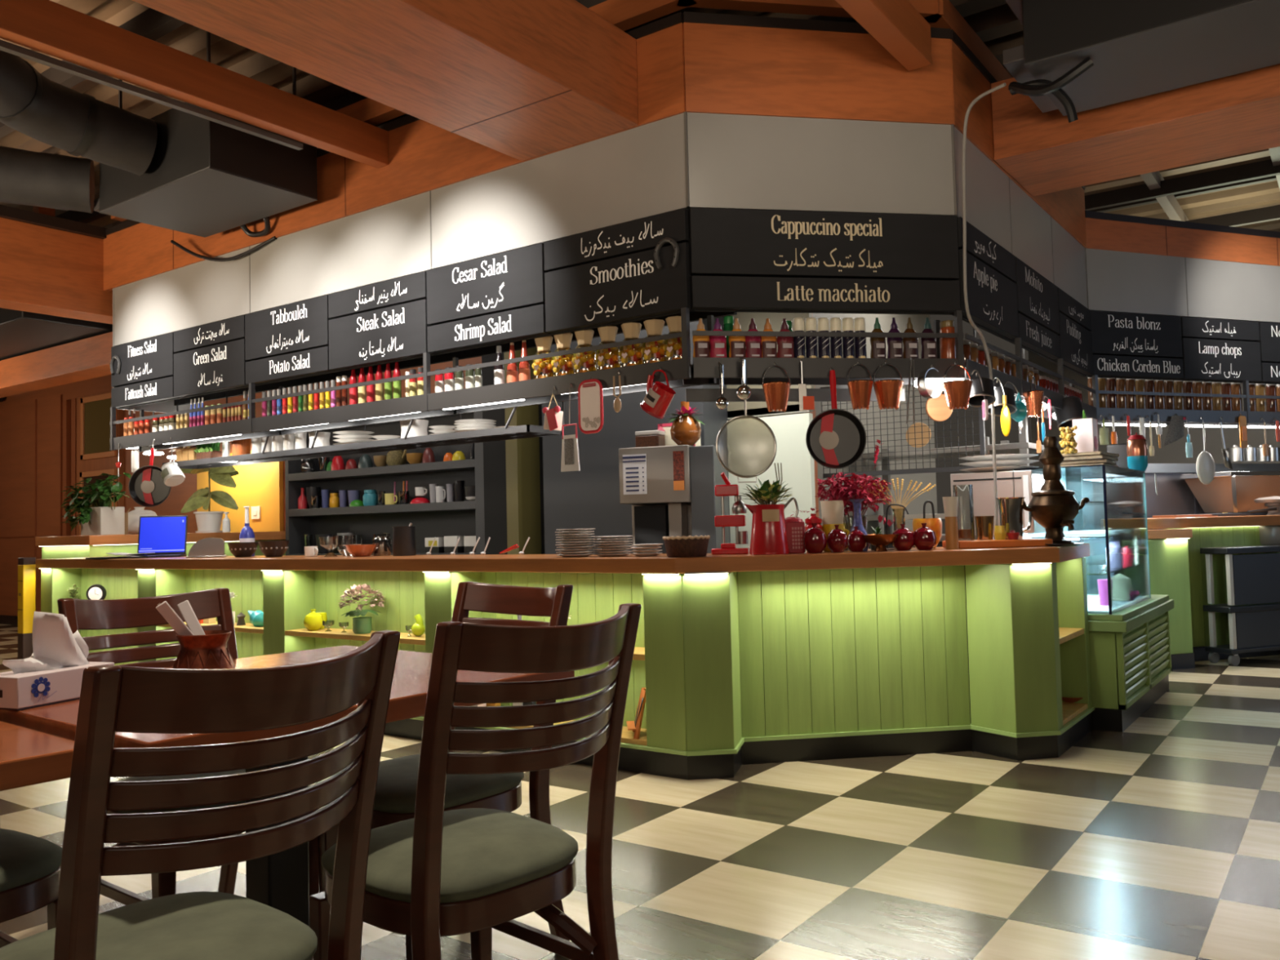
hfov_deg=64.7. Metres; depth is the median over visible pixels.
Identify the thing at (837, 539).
pot
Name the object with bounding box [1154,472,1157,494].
price card
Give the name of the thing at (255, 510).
light switch
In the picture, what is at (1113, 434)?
spatula
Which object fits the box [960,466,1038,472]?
serving platter
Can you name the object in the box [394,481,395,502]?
straw
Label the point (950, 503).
tumbler
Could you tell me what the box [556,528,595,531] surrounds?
plate
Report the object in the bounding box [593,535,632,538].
plate
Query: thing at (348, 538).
drinking glass
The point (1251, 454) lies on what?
steel pot
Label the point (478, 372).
jar
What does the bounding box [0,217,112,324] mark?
beam timber
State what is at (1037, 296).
menu board
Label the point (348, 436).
serving plate
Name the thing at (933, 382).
strip light
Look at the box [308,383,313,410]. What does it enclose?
can
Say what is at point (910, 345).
syrup bottle
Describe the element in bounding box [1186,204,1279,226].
joist
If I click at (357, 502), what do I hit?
bowl
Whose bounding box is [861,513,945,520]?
shelf
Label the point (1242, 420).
cutting board
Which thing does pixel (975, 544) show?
serving board
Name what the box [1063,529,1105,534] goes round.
glass shelf
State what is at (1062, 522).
tap
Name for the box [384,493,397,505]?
mug
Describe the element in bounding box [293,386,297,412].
can
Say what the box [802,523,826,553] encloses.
pot
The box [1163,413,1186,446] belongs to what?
towel
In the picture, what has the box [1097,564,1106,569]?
tea glass
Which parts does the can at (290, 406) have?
lid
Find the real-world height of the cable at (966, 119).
2.208 m
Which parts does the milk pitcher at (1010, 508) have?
handle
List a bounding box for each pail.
[761,362,791,412]
[846,360,873,409]
[872,360,903,409]
[942,361,972,409]
[1024,372,1044,417]
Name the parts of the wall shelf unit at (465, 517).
shelf, shelf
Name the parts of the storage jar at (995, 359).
lid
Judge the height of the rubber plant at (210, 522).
0.712 m
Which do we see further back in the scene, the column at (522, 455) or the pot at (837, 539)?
the column at (522, 455)
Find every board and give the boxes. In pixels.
[111,332,177,386]
[111,376,178,408]
[173,315,244,352]
[173,338,249,397]
[222,441,230,456]
[244,294,332,360]
[244,346,333,384]
[328,271,426,319]
[328,298,431,370]
[426,243,547,325]
[426,303,549,353]
[543,208,689,271]
[544,242,691,333]
[626,687,645,738]
[688,208,959,280]
[690,275,960,312]
[906,422,931,448]
[925,393,952,422]
[942,538,1053,548]
[953,248,1018,338]
[956,217,1016,282]
[1010,312,1061,359]
[1014,257,1059,334]
[1053,311,1093,375]
[1057,287,1091,331]
[1088,354,1183,379]
[1090,311,1182,358]
[1152,514,1217,518]
[1178,337,1262,382]
[1180,316,1259,341]
[1255,321,1279,363]
[1259,362,1279,382]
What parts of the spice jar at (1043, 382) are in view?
lid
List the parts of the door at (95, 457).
pane, pane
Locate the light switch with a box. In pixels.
[251,506,260,519]
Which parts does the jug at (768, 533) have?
spout, label panel, wire handle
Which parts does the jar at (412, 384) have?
lid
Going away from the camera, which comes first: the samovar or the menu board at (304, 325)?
the samovar
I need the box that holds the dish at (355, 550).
[345,544,377,556]
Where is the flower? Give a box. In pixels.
[37,683,44,691]
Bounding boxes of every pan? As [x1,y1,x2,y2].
[128,438,170,506]
[805,366,866,469]
[1187,507,1276,516]
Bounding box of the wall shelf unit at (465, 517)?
[284,411,484,555]
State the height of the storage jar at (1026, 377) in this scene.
0.164 m
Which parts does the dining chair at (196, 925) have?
post, rail, post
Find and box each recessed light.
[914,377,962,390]
[1021,396,1047,409]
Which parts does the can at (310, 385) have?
lid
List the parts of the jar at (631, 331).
glass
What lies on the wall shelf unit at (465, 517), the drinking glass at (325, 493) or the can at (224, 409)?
the drinking glass at (325, 493)
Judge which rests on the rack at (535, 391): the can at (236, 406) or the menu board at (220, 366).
the can at (236, 406)
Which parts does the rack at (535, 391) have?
post, post, post, post, guard rail, post, post, post, shelf plate, post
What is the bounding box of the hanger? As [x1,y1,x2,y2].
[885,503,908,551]
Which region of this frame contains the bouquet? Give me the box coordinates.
[790,439,897,551]
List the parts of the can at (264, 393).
lid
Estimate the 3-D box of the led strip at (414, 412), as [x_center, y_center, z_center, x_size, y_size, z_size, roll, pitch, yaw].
[-1.601,-0.405,6.294,0.660,0.020,0.030,-3,-3,36]
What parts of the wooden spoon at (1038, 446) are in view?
handle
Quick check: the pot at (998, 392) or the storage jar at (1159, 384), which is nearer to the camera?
the pot at (998, 392)
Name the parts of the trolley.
post, post, panel, panel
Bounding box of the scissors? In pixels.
[1155,412,1162,448]
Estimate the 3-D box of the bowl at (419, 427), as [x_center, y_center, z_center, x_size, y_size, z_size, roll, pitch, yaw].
[-1.466,-0.321,6.564,0.187,0.127,0.187,-3,-3,36]
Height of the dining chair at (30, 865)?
1.035 m
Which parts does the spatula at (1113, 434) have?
handle, blade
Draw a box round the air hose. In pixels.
[1008,57,1093,123]
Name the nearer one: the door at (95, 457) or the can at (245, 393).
the can at (245, 393)
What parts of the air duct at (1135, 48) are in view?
casing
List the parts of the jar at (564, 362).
glass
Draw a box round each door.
[76,391,124,535]
[727,404,815,551]
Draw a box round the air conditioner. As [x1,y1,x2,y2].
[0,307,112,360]
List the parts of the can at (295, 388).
lid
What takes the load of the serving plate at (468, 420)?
on the serving plate at (470, 422)
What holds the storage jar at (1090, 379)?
on the rack at (1193, 416)
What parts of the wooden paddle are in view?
handle, blade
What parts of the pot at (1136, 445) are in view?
red lid, pot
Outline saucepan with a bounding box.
[916,364,942,398]
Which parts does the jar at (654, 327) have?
glass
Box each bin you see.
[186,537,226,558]
[1106,443,1128,468]
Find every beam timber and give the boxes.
[0,0,388,168]
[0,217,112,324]
[0,331,112,398]
[132,0,638,160]
[835,0,931,71]
[991,63,1279,195]
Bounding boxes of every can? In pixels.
[222,407,226,422]
[226,406,231,422]
[231,405,235,421]
[235,401,238,420]
[238,404,241,420]
[243,391,247,419]
[248,390,248,418]
[262,391,266,417]
[266,391,271,416]
[271,390,276,415]
[276,389,281,414]
[282,388,287,413]
[287,386,293,413]
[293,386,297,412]
[297,385,302,411]
[302,384,307,411]
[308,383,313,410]
[314,382,319,409]
[320,382,324,408]
[324,381,330,408]
[330,379,335,407]
[792,317,805,357]
[804,317,817,357]
[817,317,830,357]
[829,317,842,358]
[841,317,854,358]
[853,317,866,358]
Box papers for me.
[85,552,156,559]
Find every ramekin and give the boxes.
[251,437,261,453]
[261,436,271,452]
[271,435,283,451]
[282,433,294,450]
[294,431,306,448]
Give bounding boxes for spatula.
[798,358,814,411]
[1041,403,1045,441]
[1109,413,1117,444]
[1273,417,1279,441]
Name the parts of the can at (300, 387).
lid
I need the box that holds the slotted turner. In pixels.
[1219,417,1233,470]
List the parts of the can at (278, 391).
lid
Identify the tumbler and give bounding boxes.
[942,496,959,549]
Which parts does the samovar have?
handle, handle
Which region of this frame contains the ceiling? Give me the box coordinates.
[0,0,1279,231]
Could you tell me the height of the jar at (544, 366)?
0.279 m
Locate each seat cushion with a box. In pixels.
[0,828,62,891]
[0,891,317,959]
[115,768,245,813]
[320,808,577,903]
[373,751,524,813]
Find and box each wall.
[0,355,818,616]
[196,450,283,532]
[537,352,544,554]
[541,316,730,554]
[726,311,815,417]
[812,313,937,534]
[820,328,986,478]
[1027,351,1279,467]
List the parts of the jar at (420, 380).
lid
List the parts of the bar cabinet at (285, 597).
trim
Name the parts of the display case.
panel, glass, glass, louvre frame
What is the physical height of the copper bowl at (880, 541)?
0.084 m
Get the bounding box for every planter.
[61,472,130,535]
[194,442,222,459]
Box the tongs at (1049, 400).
[1044,395,1051,428]
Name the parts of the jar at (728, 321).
lid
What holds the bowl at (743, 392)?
on the ladle at (743, 392)
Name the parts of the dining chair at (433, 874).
leg, post, seat frame, leg, rail, post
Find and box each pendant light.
[142,412,164,455]
[166,399,178,458]
[226,391,237,462]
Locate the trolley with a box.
[1200,544,1279,666]
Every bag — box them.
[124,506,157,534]
[1072,409,1098,452]
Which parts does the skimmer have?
handle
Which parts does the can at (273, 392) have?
lid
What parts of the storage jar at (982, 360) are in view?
lid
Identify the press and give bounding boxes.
[711,472,749,554]
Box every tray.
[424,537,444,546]
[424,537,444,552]
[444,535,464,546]
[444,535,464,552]
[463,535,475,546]
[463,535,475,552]
[577,377,603,434]
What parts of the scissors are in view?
blade, handle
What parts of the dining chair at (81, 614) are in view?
post, rail, leg, seat frame, post, leg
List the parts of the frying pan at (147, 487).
handle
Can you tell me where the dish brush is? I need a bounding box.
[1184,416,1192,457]
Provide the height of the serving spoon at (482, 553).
0.112 m
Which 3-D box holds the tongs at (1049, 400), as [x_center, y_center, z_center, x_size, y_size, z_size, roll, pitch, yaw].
[2.524,-0.418,6.245,0.018,0.206,0.044,1,-3,-41]
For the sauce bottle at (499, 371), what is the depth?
5.66 m
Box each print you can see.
[582,416,599,427]
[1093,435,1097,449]
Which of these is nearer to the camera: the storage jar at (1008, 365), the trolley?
the storage jar at (1008, 365)
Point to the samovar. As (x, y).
(1053, 507)
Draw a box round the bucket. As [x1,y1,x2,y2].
[640,367,675,418]
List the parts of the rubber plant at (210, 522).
pot, stem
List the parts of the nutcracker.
frame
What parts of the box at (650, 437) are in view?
lid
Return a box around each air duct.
[0,49,157,175]
[0,146,94,213]
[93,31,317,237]
[1002,0,1279,115]
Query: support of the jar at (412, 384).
on the rack at (535, 391)
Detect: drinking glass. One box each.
[303,534,312,546]
[306,486,320,508]
[311,495,321,508]
[318,457,329,471]
[321,489,329,507]
[337,532,355,553]
[338,490,346,506]
[347,489,359,505]
[377,491,385,505]
[398,490,409,504]
[429,484,438,502]
[445,484,453,502]
[453,480,464,501]
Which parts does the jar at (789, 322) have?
lid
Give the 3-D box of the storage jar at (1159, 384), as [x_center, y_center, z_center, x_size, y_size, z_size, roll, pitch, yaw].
[4.037,-0.659,7.848,0.068,0.302,0.067,0,-3,-20]
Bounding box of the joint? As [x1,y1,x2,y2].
[450,89,572,132]
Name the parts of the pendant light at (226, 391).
stem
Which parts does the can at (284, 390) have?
lid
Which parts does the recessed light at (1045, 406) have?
bulb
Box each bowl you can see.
[227,542,257,557]
[231,438,251,455]
[257,540,289,556]
[307,431,330,447]
[315,533,333,553]
[316,612,327,629]
[318,536,342,556]
[326,461,332,471]
[331,455,345,470]
[336,534,361,555]
[345,458,357,469]
[349,499,364,506]
[358,453,373,468]
[373,455,386,466]
[400,419,428,438]
[406,453,423,463]
[410,497,430,503]
[422,448,435,462]
[443,453,453,461]
[452,451,465,460]
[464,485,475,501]
[465,496,475,501]
[715,396,728,409]
[736,385,751,399]
[862,533,898,551]
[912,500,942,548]
[1000,405,1010,436]
[1010,400,1026,422]
[1035,440,1041,453]
[1180,471,1279,512]
[1195,451,1214,484]
[1262,444,1269,456]
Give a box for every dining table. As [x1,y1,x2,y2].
[0,644,574,926]
[0,720,74,791]
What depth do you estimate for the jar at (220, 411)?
7.27 m
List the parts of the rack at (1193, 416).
post, guard rail, post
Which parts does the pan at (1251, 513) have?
handle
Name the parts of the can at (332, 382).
lid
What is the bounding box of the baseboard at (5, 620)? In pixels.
[0,614,17,625]
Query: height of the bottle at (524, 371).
0.276 m
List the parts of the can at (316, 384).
lid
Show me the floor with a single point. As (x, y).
(1158, 837)
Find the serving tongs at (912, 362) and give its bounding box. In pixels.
[906,356,915,424]
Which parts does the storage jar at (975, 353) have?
lid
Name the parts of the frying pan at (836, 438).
handle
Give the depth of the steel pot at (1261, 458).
9.00 m
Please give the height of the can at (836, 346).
0.245 m
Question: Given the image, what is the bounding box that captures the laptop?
[137,515,187,557]
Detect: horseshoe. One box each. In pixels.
[110,355,121,375]
[653,237,679,270]
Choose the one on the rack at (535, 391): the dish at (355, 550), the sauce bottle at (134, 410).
the sauce bottle at (134, 410)
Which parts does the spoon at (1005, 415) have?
handle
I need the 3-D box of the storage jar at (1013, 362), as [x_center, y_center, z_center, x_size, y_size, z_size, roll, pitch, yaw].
[2.213,-0.630,6.038,0.082,0.164,0.081,-3,-3,36]
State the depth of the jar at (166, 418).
7.67 m
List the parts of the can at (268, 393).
lid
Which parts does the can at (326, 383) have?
lid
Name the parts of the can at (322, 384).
lid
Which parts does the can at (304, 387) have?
lid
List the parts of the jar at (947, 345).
lid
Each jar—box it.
[123,417,128,435]
[128,417,133,435]
[133,421,139,434]
[138,420,144,434]
[144,419,150,433]
[152,417,159,431]
[159,417,164,431]
[164,416,168,430]
[168,414,176,430]
[176,414,180,428]
[180,413,184,428]
[184,413,189,427]
[204,405,210,424]
[210,404,216,423]
[217,404,222,422]
[300,457,315,472]
[328,493,339,507]
[336,376,342,406]
[342,375,347,405]
[363,489,377,506]
[372,533,391,555]
[405,371,409,396]
[408,368,417,395]
[417,367,423,395]
[435,368,444,392]
[444,367,454,391]
[454,365,463,390]
[465,364,475,388]
[475,363,482,386]
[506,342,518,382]
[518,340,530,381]
[532,335,552,378]
[551,332,573,376]
[572,328,596,373]
[595,325,619,370]
[618,322,642,367]
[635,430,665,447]
[640,319,664,364]
[662,315,690,360]
[723,315,733,357]
[782,320,792,331]
[804,513,822,551]
[891,508,905,549]
[939,320,955,358]
[963,340,971,364]
[969,342,978,363]
[977,346,986,365]
[984,349,992,368]
[991,351,999,370]
[997,355,1005,373]
[1004,357,1012,375]
[1010,360,1016,377]
[1022,364,1029,382]
[1027,367,1034,383]
[1033,369,1039,386]
[1039,375,1047,388]
[1046,377,1050,390]
[1048,377,1053,391]
[1052,379,1056,392]
[1055,380,1058,393]
[1064,384,1066,395]
[1066,385,1070,396]
[1069,386,1072,395]
[1079,390,1082,402]
[1087,377,1093,406]
[1097,377,1107,407]
[1106,377,1117,408]
[1115,377,1127,408]
[1125,378,1136,408]
[1135,378,1146,408]
[1145,379,1155,408]
[1154,379,1165,408]
[1164,380,1174,408]
[1173,380,1184,409]
[1183,380,1194,409]
[1192,381,1204,409]
[1202,381,1213,409]
[1212,382,1222,410]
[1221,382,1232,410]
[1231,382,1242,410]
[1248,382,1256,411]
[1255,383,1266,411]
[1266,383,1277,411]
[1276,384,1279,411]
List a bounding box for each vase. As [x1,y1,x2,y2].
[229,591,235,624]
[303,608,323,631]
[338,583,385,634]
[666,400,704,445]
[848,498,870,551]
[859,477,936,549]
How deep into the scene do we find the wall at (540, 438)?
8.63 m
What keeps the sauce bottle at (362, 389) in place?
on the rack at (535, 391)
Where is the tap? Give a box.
[1059,520,1074,530]
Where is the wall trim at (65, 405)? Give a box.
[0,394,76,611]
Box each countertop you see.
[35,531,285,559]
[35,542,1089,573]
[846,533,995,549]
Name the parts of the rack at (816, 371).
guard rail, post, post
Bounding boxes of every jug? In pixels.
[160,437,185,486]
[386,449,406,466]
[740,462,798,555]
[820,500,849,551]
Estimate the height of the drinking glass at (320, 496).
0.129 m
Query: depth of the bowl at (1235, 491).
8.69 m
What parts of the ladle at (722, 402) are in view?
handle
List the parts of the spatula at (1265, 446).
handle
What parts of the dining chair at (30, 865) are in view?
seat frame, leg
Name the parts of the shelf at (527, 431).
frame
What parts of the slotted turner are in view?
handle, blade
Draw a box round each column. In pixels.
[481,352,507,554]
[503,346,541,554]
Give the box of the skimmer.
[1195,416,1214,484]
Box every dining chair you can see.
[0,630,399,959]
[0,828,62,947]
[57,587,319,927]
[309,603,641,959]
[317,581,573,959]
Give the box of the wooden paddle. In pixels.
[1146,415,1154,456]
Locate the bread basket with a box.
[662,535,710,557]
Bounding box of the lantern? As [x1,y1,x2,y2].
[1253,496,1279,544]
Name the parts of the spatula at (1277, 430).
blade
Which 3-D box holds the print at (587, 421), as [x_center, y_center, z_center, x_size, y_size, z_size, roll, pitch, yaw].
[-0.247,-0.292,5.127,0.117,0.061,0.003,-3,-3,36]
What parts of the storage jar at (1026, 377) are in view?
lid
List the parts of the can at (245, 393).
lid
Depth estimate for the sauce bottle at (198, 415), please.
7.43 m
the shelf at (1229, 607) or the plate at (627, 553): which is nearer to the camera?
the plate at (627, 553)
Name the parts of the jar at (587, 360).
glass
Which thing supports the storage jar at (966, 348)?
on the rack at (1022, 386)
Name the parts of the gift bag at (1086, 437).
handle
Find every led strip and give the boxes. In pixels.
[39,545,88,546]
[93,540,239,545]
[165,434,241,444]
[260,569,282,571]
[348,412,417,421]
[422,571,448,573]
[442,399,524,409]
[641,573,679,574]
[684,571,728,574]
[1012,562,1051,564]
[1102,422,1166,426]
[1184,423,1237,427]
[1246,425,1279,428]
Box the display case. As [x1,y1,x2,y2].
[1012,464,1173,732]
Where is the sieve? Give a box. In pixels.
[715,358,776,482]
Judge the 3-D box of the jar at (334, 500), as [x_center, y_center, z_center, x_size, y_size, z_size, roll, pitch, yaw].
[-3.063,0.203,10.127,0.096,0.150,0.096,-3,-3,36]
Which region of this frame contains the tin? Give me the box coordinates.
[785,516,805,553]
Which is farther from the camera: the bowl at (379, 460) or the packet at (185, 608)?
the bowl at (379, 460)
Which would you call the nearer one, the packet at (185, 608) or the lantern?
the packet at (185, 608)
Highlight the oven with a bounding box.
[950,470,1045,534]
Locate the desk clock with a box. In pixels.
[85,584,106,599]
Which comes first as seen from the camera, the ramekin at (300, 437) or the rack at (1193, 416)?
the ramekin at (300, 437)
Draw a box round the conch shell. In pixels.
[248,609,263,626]
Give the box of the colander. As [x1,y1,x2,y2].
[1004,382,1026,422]
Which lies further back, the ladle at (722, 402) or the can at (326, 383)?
the can at (326, 383)
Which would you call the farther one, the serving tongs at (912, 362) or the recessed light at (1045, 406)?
the recessed light at (1045, 406)
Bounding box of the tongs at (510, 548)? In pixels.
[499,544,519,553]
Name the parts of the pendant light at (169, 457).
stem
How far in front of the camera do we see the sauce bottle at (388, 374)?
6.21 m
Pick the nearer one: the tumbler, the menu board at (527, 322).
the tumbler
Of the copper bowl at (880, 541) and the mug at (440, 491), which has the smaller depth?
the copper bowl at (880, 541)
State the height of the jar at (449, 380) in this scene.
0.182 m
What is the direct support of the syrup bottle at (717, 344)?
on the rack at (816, 371)
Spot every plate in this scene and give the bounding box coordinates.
[333,431,374,435]
[333,434,371,438]
[333,438,373,442]
[333,442,354,444]
[371,435,400,439]
[428,425,455,429]
[428,429,457,433]
[453,421,495,425]
[453,424,496,427]
[453,426,493,430]
[453,429,479,432]
[454,418,496,422]
[555,530,594,533]
[555,533,594,537]
[555,536,593,539]
[555,538,593,542]
[555,541,593,544]
[555,543,593,546]
[555,548,594,551]
[555,551,595,554]
[555,553,595,557]
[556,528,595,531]
[556,546,595,549]
[592,547,631,551]
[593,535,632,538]
[593,537,632,541]
[593,540,632,543]
[593,542,631,546]
[593,550,631,554]
[593,552,631,556]
[594,545,633,549]
[630,546,661,550]
[631,543,662,546]
[631,549,662,553]
[631,552,662,556]
[1062,697,1082,702]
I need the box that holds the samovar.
[1022,436,1089,543]
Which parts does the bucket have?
spout, handle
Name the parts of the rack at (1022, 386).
shelf plate, post, guard rail, post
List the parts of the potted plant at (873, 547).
pot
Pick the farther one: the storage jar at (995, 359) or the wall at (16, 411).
the wall at (16, 411)
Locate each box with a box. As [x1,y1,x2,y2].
[0,611,114,711]
[167,444,197,461]
[198,617,216,623]
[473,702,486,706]
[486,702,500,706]
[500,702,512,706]
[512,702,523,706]
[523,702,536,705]
[657,422,701,446]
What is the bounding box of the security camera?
[0,396,6,401]
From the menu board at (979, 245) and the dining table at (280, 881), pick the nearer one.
the dining table at (280, 881)
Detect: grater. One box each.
[560,382,580,471]
[971,369,988,420]
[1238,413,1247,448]
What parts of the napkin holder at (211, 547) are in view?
plate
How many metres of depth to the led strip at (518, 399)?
5.77 m
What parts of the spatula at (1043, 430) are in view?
handle, blade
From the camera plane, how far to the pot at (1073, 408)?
6.63 m
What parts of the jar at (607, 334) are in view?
glass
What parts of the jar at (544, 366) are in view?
glass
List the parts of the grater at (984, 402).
frame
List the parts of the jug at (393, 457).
handle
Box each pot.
[173,630,235,668]
[196,450,222,459]
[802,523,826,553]
[826,524,848,552]
[846,526,866,551]
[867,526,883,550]
[892,524,914,550]
[913,523,937,550]
[968,372,995,406]
[987,379,1017,416]
[1053,394,1084,428]
[1126,432,1147,471]
[1226,444,1244,462]
[1241,444,1257,462]
[1253,444,1271,462]
[1265,444,1279,462]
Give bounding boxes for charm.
[115,443,121,476]
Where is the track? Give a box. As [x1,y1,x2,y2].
[0,39,302,150]
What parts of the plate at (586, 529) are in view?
dish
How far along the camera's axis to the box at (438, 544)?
9.28 m
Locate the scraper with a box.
[1137,415,1145,437]
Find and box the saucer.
[1044,542,1084,546]
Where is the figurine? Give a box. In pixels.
[236,612,245,625]
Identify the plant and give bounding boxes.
[67,584,81,599]
[180,466,239,533]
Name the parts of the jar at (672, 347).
glass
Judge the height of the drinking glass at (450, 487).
0.165 m
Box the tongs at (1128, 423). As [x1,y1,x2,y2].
[1124,413,1130,435]
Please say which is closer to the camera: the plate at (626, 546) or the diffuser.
the diffuser
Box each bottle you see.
[133,408,135,422]
[189,399,193,426]
[193,398,196,426]
[196,397,200,426]
[200,397,204,425]
[222,511,231,532]
[239,506,254,555]
[297,488,307,509]
[349,368,357,404]
[358,367,366,403]
[366,366,374,402]
[375,364,383,400]
[384,363,392,399]
[392,361,401,398]
[470,443,474,458]
[493,346,504,384]
[692,318,710,357]
[709,318,726,357]
[728,318,746,357]
[745,318,761,357]
[760,318,777,357]
[776,318,794,357]
[870,317,886,358]
[886,317,902,358]
[902,317,918,358]
[920,317,936,358]
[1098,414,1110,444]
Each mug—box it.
[304,546,318,556]
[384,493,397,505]
[414,487,427,496]
[435,486,445,502]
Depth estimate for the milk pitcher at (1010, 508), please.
5.22 m
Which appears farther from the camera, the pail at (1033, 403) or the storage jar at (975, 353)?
the pail at (1033, 403)
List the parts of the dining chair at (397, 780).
leg, leg, seat frame, post, rail, post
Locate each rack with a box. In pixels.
[110,307,716,452]
[682,310,964,401]
[856,348,1044,533]
[962,333,1096,422]
[1069,374,1279,426]
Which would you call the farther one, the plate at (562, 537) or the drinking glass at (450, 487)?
the drinking glass at (450, 487)
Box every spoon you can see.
[426,537,435,555]
[450,537,460,555]
[469,537,479,555]
[480,537,490,555]
[519,537,529,555]
[992,377,1010,436]
[1035,417,1041,453]
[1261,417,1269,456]
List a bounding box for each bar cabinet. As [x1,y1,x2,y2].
[40,568,687,779]
[682,557,1094,779]
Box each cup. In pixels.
[731,495,747,544]
[973,515,994,540]
[993,525,1006,540]
[1006,532,1019,539]
[1097,578,1108,605]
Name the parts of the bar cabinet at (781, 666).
trim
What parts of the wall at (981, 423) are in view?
frame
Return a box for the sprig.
[1058,425,1077,453]
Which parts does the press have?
lever, foot plate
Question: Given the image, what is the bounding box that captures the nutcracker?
[613,369,621,413]
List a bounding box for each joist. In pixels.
[0,8,186,127]
[55,0,607,223]
[1084,159,1279,210]
[1088,175,1276,212]
[1140,170,1188,221]
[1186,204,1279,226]
[1268,146,1279,189]
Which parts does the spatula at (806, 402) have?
handle, blade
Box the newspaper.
[1059,451,1119,466]
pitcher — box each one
[392,522,416,555]
[952,484,974,541]
[995,497,1031,539]
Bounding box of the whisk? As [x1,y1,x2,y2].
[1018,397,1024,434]
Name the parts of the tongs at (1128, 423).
arm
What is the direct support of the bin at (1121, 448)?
on the display case
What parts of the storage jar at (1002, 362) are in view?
lid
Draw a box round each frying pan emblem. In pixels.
[818,431,839,449]
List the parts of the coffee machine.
spout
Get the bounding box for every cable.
[170,235,276,261]
[961,82,1005,525]
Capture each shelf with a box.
[156,621,263,633]
[162,401,564,469]
[284,627,425,644]
[507,720,647,746]
[632,647,644,660]
[859,442,1044,461]
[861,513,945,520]
[1031,533,1105,538]
[1058,627,1084,644]
[1062,702,1087,725]
[1078,501,1103,505]
[1085,564,1106,575]
[1200,544,1279,554]
[1202,602,1279,613]
[1204,644,1279,654]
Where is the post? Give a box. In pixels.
[17,557,35,659]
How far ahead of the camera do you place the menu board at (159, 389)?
7.73 m
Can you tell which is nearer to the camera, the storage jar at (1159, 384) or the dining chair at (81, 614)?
the dining chair at (81, 614)
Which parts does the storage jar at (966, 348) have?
lid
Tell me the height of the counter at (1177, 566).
1.165 m
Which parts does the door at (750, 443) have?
frame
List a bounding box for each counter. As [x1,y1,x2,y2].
[1066,463,1279,593]
[1100,515,1279,670]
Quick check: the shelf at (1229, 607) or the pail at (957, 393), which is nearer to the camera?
the pail at (957, 393)
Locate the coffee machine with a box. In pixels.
[618,444,729,553]
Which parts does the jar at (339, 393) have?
lid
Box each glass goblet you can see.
[322,620,334,631]
[338,622,348,632]
[405,625,412,636]
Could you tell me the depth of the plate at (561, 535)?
5.29 m
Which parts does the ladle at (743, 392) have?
handle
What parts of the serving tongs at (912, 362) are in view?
arm, arm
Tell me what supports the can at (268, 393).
on the rack at (535, 391)
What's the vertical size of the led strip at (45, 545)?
0.010 m
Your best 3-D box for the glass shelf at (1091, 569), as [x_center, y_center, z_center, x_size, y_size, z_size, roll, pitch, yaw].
[2.802,0.557,6.301,0.380,0.008,1.160,-3,-3,36]
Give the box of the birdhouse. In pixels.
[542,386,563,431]
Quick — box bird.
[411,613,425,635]
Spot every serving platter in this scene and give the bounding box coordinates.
[958,453,1038,461]
[959,459,1039,466]
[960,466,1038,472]
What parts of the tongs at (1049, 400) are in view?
handle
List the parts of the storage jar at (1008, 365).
lid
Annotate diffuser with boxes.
[684,573,728,574]
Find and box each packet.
[155,600,194,635]
[177,600,205,635]
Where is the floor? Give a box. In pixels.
[0,623,1279,959]
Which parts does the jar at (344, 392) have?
lid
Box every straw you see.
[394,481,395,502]
[402,480,404,502]
[405,480,408,502]
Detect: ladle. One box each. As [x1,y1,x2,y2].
[715,361,728,409]
[736,356,751,399]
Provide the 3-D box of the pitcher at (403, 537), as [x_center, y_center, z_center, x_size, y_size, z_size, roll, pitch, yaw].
[-1.531,0.385,6.560,0.150,0.212,0.150,-3,-3,36]
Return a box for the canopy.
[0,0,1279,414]
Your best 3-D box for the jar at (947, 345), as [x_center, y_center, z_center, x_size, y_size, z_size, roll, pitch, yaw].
[1.571,-0.691,5.152,0.082,0.236,0.080,-1,-3,-10]
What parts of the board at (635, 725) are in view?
leg, leg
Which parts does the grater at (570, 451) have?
handle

